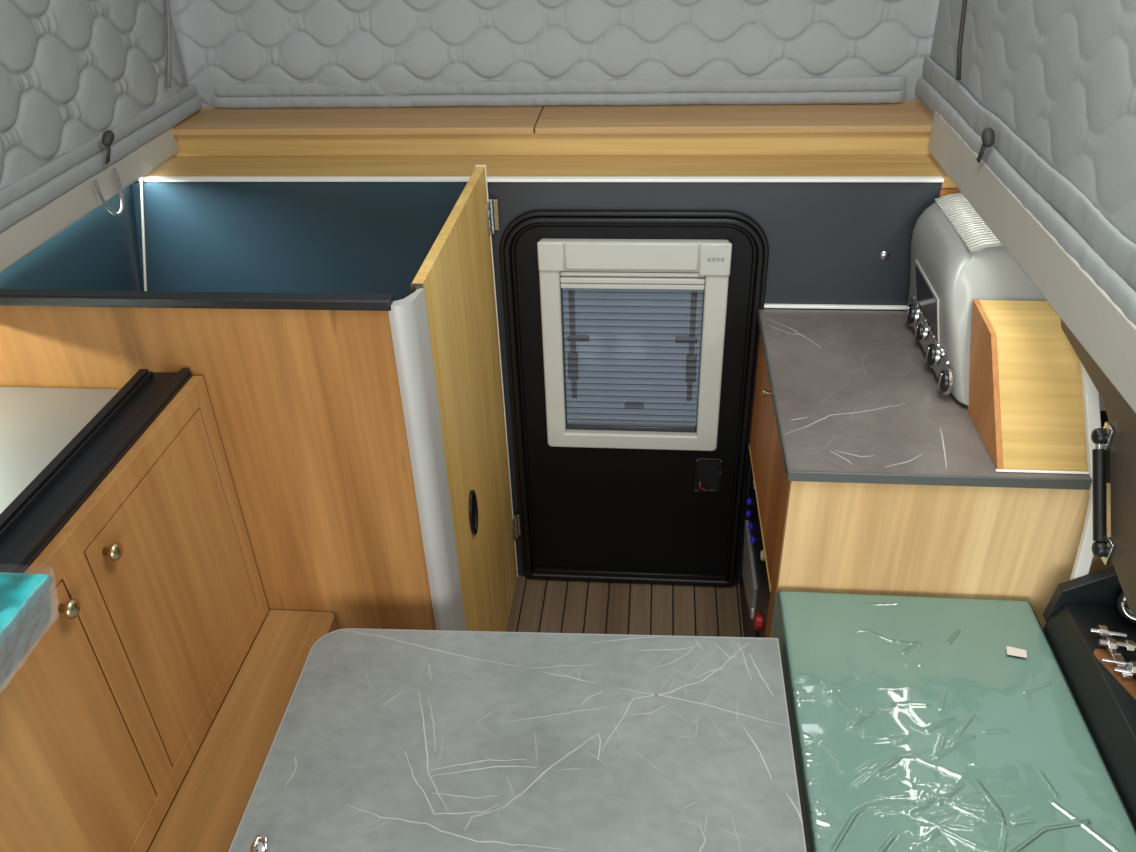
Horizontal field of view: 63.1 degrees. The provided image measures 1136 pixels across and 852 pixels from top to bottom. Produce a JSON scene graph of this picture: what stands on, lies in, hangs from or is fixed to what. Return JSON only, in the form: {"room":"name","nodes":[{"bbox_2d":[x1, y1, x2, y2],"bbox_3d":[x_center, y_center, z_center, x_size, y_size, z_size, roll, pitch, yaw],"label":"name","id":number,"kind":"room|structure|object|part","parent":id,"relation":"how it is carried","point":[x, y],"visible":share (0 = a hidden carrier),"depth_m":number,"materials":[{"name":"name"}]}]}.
{"room":"vehicle interior","nodes":[
{"label":"vehicle interior","id":0,"kind":"room"},
{"bbox_2d":[0,184,142,290],"bbox_3d":[-1.039,0.086,2.149,0.066,1.245,0.700,1,33,5],"label":"wall","id":1,"kind":"structure","parent":0,"point":[99,251],"depth_m":2.01,"materials":[{"name":"blue paint"}]},
{"bbox_2d":[0,127,178,272],"bbox_3d":[-1.055,-0.082,1.299,0.006,0.069,2.263,1,33,5],"label":"roof rail","id":2,"kind":"object","parent":1,"relation":"attached to","point":[33,231],"visible":0.9,"depth_m":1.87,"materials":[{"name":"grey plastic"}]},
{"bbox_2d":[0,0,201,232],"bbox_3d":[-1.052,-0.480,1.133,0.066,0.975,2.422,1,33,5],"label":"liner","id":3,"kind":"object","parent":2,"relation":"attached to","point":[85,85],"visible":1,"depth_m":1.87,"materials":[{"name":"grey fabric"}]},
{"bbox_2d":[135,180,960,583],"bbox_3d":[0.080,-0.057,2.373,2.320,1.174,0.030,1,33,5],"label":"wall","id":4,"kind":"structure","parent":0,"point":[826,240],"depth_m":2.06,"materials":[{"name":"grey laminate"}]},
{"bbox_2d":[140,177,146,290],"bbox_3d":[-1.001,-0.200,2.360,0.082,0.891,0.006,1,33,5],"label":"trim","id":5,"kind":"structure","parent":4,"relation":"attached to","point":[141,178],"depth_m":2.19,"materials":[{"name":"white plastic"}]},
{"bbox_2d":[138,177,943,181],"bbox_3d":[-0.095,-0.548,2.055,1.798,0.007,0.019,1,33,5],"label":"trim","id":6,"kind":"structure","parent":4,"relation":"attached to","point":[145,179],"depth_m":2.04,"materials":[{"name":"white plastic"}]},
{"bbox_2d":[143,131,956,187],"bbox_3d":[-0.060,-0.616,2.125,1.860,0.079,0.178,1,33,5],"label":"shelf","id":7,"kind":"object","parent":4,"relation":"attached to","point":[716,154],"visible":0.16,"depth_m":2.14,"materials":[{"name":"brown wood"}]},
{"bbox_2d":[172,105,543,135],"bbox_3d":[-0.519,-0.768,2.296,0.906,0.016,0.270,1,33,5],"label":"lid","id":8,"kind":"object","parent":7,"relation":"on","point":[208,121],"visible":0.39,"depth_m":2.23,"materials":[{"name":"brown wood"}]},
{"bbox_2d":[535,100,933,133],"bbox_3d":[0.408,-0.745,2.210,0.950,0.016,0.270,1,33,5],"label":"lid","id":9,"kind":"object","parent":7,"relation":"on","point":[909,116],"visible":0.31,"depth_m":2.15,"materials":[{"name":"brown wood"}]},
{"bbox_2d":[169,0,939,108],"bbox_3d":[-0.061,-1.192,2.063,1.920,0.925,0.067,1,33,5],"label":"liner","id":10,"kind":"object","parent":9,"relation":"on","point":[236,54],"visible":0.98,"depth_m":2.23,"materials":[{"name":"grey fabric"}]},
{"bbox_2d":[499,210,768,586],"bbox_3d":[0.162,-0.020,2.367,0.614,1.106,0.091,3,33,7],"label":"door","id":11,"kind":"structure","parent":4,"relation":"in","point":[603,502],"depth_m":2.33,"materials":[{"name":"plastic"}]},
{"bbox_3d":[0.025,-0.216,2.274,0.054,0.016,0.010,1,33,5],"label":"stay knob","id":12,"kind":"part","parent":11,"relation":"part of","materials":[{"name":"black plastic"}]},
{"bbox_3d":[0.148,-0.337,2.135,0.332,0.041,0.020,1,33,5],"label":"blind rail","id":13,"kind":"part","parent":11,"relation":"part of","materials":[{"name":"plastic"}]},
{"bbox_3d":[0.288,-0.210,2.250,0.054,0.016,0.010,1,33,5],"label":"stay knob","id":14,"kind":"part","parent":11,"relation":"part of","materials":[{"name":"black plastic"}]},
{"bbox_3d":[0.360,0.161,2.445,0.030,0.031,0.008,1,33,5],"label":"latch pull","id":15,"kind":"part","parent":11,"relation":"part of","materials":[{"name":"red plastic"}]},
{"bbox_3d":[0.368,0.129,2.430,0.054,0.092,0.002,1,33,5],"label":"latch plate","id":16,"kind":"part","parent":11,"relation":"part of","materials":[{"name":"black plastic"}]},
{"bbox_2d":[764,304,907,309],"bbox_3d":[0.631,-0.276,2.143,0.350,0.008,0.011,1,33,5],"label":"trim","id":17,"kind":"structure","parent":4,"relation":"attached to","point":[798,306],"depth_m":2.14,"materials":[{"name":"white plastic"}]},
{"bbox_2d":[880,251,888,259],"bbox_3d":[0.709,-0.381,2.069,0.020,0.020,0.008,1,33,5],"label":"screw","id":18,"kind":"object","parent":4,"relation":"attached to","point":[884,255],"visible":1,"depth_m":2.07,"materials":[{"name":"silver metal"}]},
{"bbox_2d":[928,111,1135,412],"bbox_3d":[0.710,-0.045,1.123,0.006,0.089,2.249,1,33,5],"label":"roof rail","id":19,"kind":"object","parent":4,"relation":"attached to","point":[1100,326],"visible":1,"depth_m":1.43,"materials":[{"name":"grey plastic"}]},
{"bbox_2d":[915,0,1135,325],"bbox_3d":[0.708,-0.483,0.954,0.051,0.878,2.445,1,33,5],"label":"liner","id":20,"kind":"object","parent":19,"relation":"attached to","point":[1043,92],"visible":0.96,"depth_m":1.45,"materials":[{"name":"grey fabric"}]},
{"bbox_2d":[1060,318,1135,617],"bbox_3d":[0.808,0.227,1.108,0.016,0.335,1.345,1,33,5],"label":"wall","id":21,"kind":"structure","parent":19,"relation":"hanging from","point":[1121,416],"depth_m":1.39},
{"bbox_2d":[1091,422,1115,564],"bbox_3d":[0.822,0.101,1.426,0.020,0.179,0.138,1,33,5],"label":"gas strut","id":22,"kind":"object","parent":21,"relation":"attached to","point":[1103,547],"visible":1,"depth_m":1.42,"materials":[{"name":"black metal"}]},
{"bbox_2d":[1091,428,1105,443],"bbox_3d":[0.825,0.016,1.436,0.020,0.027,0.027,1,33,5],"label":"socket","id":23,"kind":"object","parent":22,"relation":"attached to","point":[1098,436],"depth_m":1.43,"materials":[{"name":"black plastic"}]},
{"bbox_3d":[0.824,0.050,1.434,0.011,0.041,0.035,1,33,5],"label":"rod","id":24,"kind":"part","parent":22,"relation":"part of","materials":[{"name":"silver metal"}]},
{"bbox_2d":[1091,541,1106,557],"bbox_3d":[0.820,0.189,1.425,0.020,0.027,0.027,1,33,5],"label":"socket","id":25,"kind":"object","parent":22,"relation":"attached to","point":[1099,548],"depth_m":1.42,"materials":[{"name":"black plastic"}]},
{"bbox_2d":[507,576,743,636],"bbox_3d":[0.017,1.051,1.779,2.240,0.030,2.220,1,33,5],"label":"floor","id":26,"kind":"structure","parent":0,"point":[538,605],"depth_m":2.58,"materials":[{"name":"brown wood"}]},
{"bbox_2d":[0,376,268,851],"bbox_3d":[-0.924,0.689,1.352,0.587,1.058,1.234,1,33,5],"label":"base cabinet","id":27,"kind":"object","parent":26,"relation":"on","point":[159,604],"visible":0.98,"depth_m":1.36,"materials":[{"name":"brown wood"}]},
{"bbox_2d":[0,572,57,686],"bbox_3d":[-0.830,0.341,0.794,0.499,0.084,0.601,1,33,5],"label":"cushion","id":28,"kind":"object","parent":27,"relation":"on","point":[25,602],"visible":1,"depth_m":0.98,"materials":[{"name":"teal fabric"}]},
{"bbox_2d":[0,387,119,513],"bbox_3d":[-0.999,0.276,1.091,0.484,0.016,1.236,1,33,5],"label":"countertop","id":29,"kind":"structure","parent":27,"relation":"on","point":[36,423],"depth_m":1.50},
{"bbox_2d":[0,368,191,572],"bbox_3d":[-0.726,0.255,1.046,0.081,0.050,1.233,1,33,5],"label":"trim","id":30,"kind":"structure","parent":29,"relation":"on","point":[38,513],"depth_m":1.31,"materials":[{"name":"black plastic"}]},
{"bbox_3d":[-0.643,0.235,1.191,0.022,0.027,0.027,1,33,5],"label":"knob","id":31,"kind":"part","parent":27,"relation":"part of","materials":[{"name":"silver metal"}]},
{"bbox_3d":[-0.675,0.506,1.141,0.018,0.449,0.427,1,33,5],"label":"door","id":32,"kind":"part","parent":27,"relation":"part of","materials":[{"name":"brown wood"}]},
{"bbox_3d":[-0.633,0.174,1.285,0.022,0.027,0.027,1,33,5],"label":"knob","id":33,"kind":"part","parent":27,"relation":"part of","materials":[{"name":"silver metal"}]},
{"bbox_3d":[-0.677,0.269,1.050,0.018,0.040,1.234,1,33,5],"label":"rail","id":34,"kind":"part","parent":27,"relation":"part of","materials":[{"name":"black plastic"}]},
{"bbox_3d":[-0.634,0.259,1.518,0.018,0.449,0.363,1,33,5],"label":"door","id":35,"kind":"part","parent":27,"relation":"part of","materials":[{"name":"brown wood"}]},
{"bbox_3d":[-0.663,0.686,1.322,0.018,0.044,1.234,1,33,5],"label":"rail","id":36,"kind":"part","parent":27,"relation":"part of","materials":[{"name":"brown wood"}]},
{"bbox_2d":[0,165,519,631],"bbox_3d":[-0.659,0.110,2.112,0.974,1.222,0.716,1,33,5],"label":"cubicle","id":37,"kind":"object","parent":26,"relation":"on","point":[343,339],"visible":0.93,"depth_m":1.72,"materials":[{"name":"brown wood"}]},
{"bbox_3d":[-0.668,-0.204,1.493,0.786,0.019,0.027,1,33,5],"label":"black edge trim","id":38,"kind":"part","parent":37,"relation":"part of","materials":[{"name":"black plastic"}]},
{"bbox_3d":[-0.718,0.304,1.835,0.916,1.203,0.016,1,33,5],"label":"panel","id":39,"kind":"part","parent":37,"relation":"part of","materials":[{"name":"brown wood"}]},
{"bbox_3d":[-0.236,0.303,1.802,0.029,1.212,0.078,22,40,32],"label":"corner post","id":40,"kind":"part","parent":37,"relation":"part of","materials":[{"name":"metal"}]},
{"bbox_3d":[-0.202,0.102,2.096,0.019,1.202,0.620,1,33,5],"label":"door","id":41,"kind":"part","parent":37,"relation":"part of","materials":[{"name":"brown wood"}]},
{"bbox_3d":[-0.202,0.185,1.975,0.008,0.112,0.060,1,33,5],"label":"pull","id":42,"kind":"part","parent":37,"relation":"part of","materials":[{"name":"black plastic"}]},
{"bbox_2d":[228,628,806,851],"bbox_3d":[-0.070,0.847,1.501,0.836,0.620,0.845,1,33,5],"label":"table","id":43,"kind":"object","parent":26,"relation":"on","point":[386,740],"visible":1,"depth_m":1.47,"materials":[{"name":"stone"}]},
{"bbox_2d":[740,468,770,637],"bbox_3d":[0.487,0.402,2.254,0.104,0.512,0.555,1,33,5],"label":"control box","id":44,"kind":"object","parent":26,"relation":"on","point":[755,592],"visible":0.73,"depth_m":2.26,"materials":[{"name":"black plastic"}]},
{"bbox_3d":[0.462,0.382,2.360,0.009,0.170,0.280,1,33,5],"label":"grey plate","id":45,"kind":"part","parent":44,"relation":"part of","materials":[{"name":"grey metal"}]},
{"bbox_2d":[751,608,761,630],"bbox_3d":[0.431,0.442,2.114,0.020,0.040,0.053,1,33,5],"label":"switch","id":46,"kind":"object","parent":44,"relation":"attached to","point":[757,620],"depth_m":2.10,"materials":[{"name":"plastic"}]},
{"bbox_2d":[749,334,1113,637],"bbox_3d":[0.801,0.286,2.099,0.773,0.855,0.640,1,33,5],"label":"base cabinet","id":47,"kind":"object","parent":26,"relation":"on","point":[897,539],"visible":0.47,"depth_m":1.69,"materials":[{"name":"brown wood"}]},
{"bbox_3d":[0.438,0.191,2.120,0.004,0.033,0.567,1,33,5],"label":"edge trim","id":48,"kind":"part","parent":47,"relation":"part of","materials":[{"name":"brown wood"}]},
{"bbox_3d":[0.417,-0.069,1.939,0.021,0.017,0.017,1,33,5],"label":"knob","id":49,"kind":"part","parent":47,"relation":"part of","materials":[{"name":"silver metal"}]},
{"bbox_3d":[0.441,0.148,2.057,0.016,0.555,0.622,1,33,5],"label":"panel","id":50,"kind":"part","parent":47,"relation":"part of","materials":[{"name":"brown wood"}]},
{"bbox_2d":[758,309,1091,489],"bbox_3d":[0.667,-0.082,1.868,0.508,0.020,0.648,1,33,5],"label":"countertop","id":51,"kind":"structure","parent":47,"relation":"on","point":[856,398],"depth_m":1.78,"materials":[{"name":"stone"}]},
{"bbox_2d":[906,193,1105,410],"bbox_3d":[0.896,-0.262,1.851,0.339,0.287,0.428,1,33,5],"label":"countertop oven","id":52,"kind":"object","parent":51,"relation":"on","point":[957,259],"visible":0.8,"depth_m":1.78,"materials":[{"name":"silver metal"}]},
{"bbox_2d":[967,299,1088,473],"bbox_3d":[0.828,-0.078,1.665,0.154,0.185,0.302,1,33,5],"label":"box","id":53,"kind":"object","parent":51,"relation":"on","point":[1025,406],"visible":0.91,"depth_m":1.63,"materials":[{"name":"brown wood"}]},
{"bbox_2d":[1070,361,1100,579],"bbox_3d":[0.911,0.074,1.661,0.023,0.471,0.280,1,33,5],"label":"strip","id":54,"kind":"object","parent":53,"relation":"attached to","point":[1090,395],"visible":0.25,"depth_m":1.60,"materials":[{"name":"white plastic"}]},
{"bbox_3d":[0.779,0.331,1.757,0.752,0.555,0.017,1,33,5],"label":"panel","id":55,"kind":"part","parent":47,"relation":"part of","materials":[{"name":"brown wood"}]},
{"bbox_3d":[0.734,0.923,1.450,0.749,0.500,1.142,1,33,5],"label":"bench","id":56,"kind":"object","parent":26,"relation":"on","visible":0},
{"bbox_2d":[771,590,1135,851],"bbox_3d":[0.581,0.659,1.305,0.471,0.109,1.120,1,33,5],"label":"seat cushion","id":57,"kind":"object","parent":56,"relation":"on","point":[918,723],"visible":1,"depth_m":1.48,"materials":[{"name":"green plastic"}]},
{"bbox_2d":[1043,567,1135,828],"bbox_3d":[0.953,0.621,1.229,0.278,0.234,1.042,1,33,5],"label":"tray","id":58,"kind":"object","parent":56,"relation":"on","point":[1107,701],"visible":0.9,"depth_m":1.54,"materials":[{"name":"plastic"}]},
{"bbox_2d":[1089,590,1135,679],"bbox_3d":[0.924,0.348,1.528,0.103,0.068,0.236,12,36,20],"label":"clamp fitting","id":59,"kind":"object","parent":58,"relation":"on","point":[1126,670],"visible":0.95,"depth_m":1.52,"materials":[{"name":"silver metal"}]},
{"bbox_3d":[-0.585,0.947,1.485,0.110,0.500,1.236,1,33,5],"label":"ledge base","id":60,"kind":"object","parent":26,"relation":"on","visible":0},
{"bbox_2d":[148,610,336,851],"bbox_3d":[-0.584,0.722,1.339,0.137,0.037,1.238,1,33,5],"label":"board","id":61,"kind":"object","parent":60,"relation":"on","point":[206,813],"visible":0.96,"depth_m":1.59,"materials":[{"name":"brown wood"}]},
{"label":"outside","id":62,"kind":"structure","parent":0,"visible":0},
{"bbox_2d":[563,288,702,424],"bbox_3d":[0.738,-1.754,7.533,12.000,0.050,9.400,1,33,5],"label":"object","id":63,"kind":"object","parent":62,"point":[681,299],"depth_m":5.45,"materials":[{"name":"concrete"}]}
]}

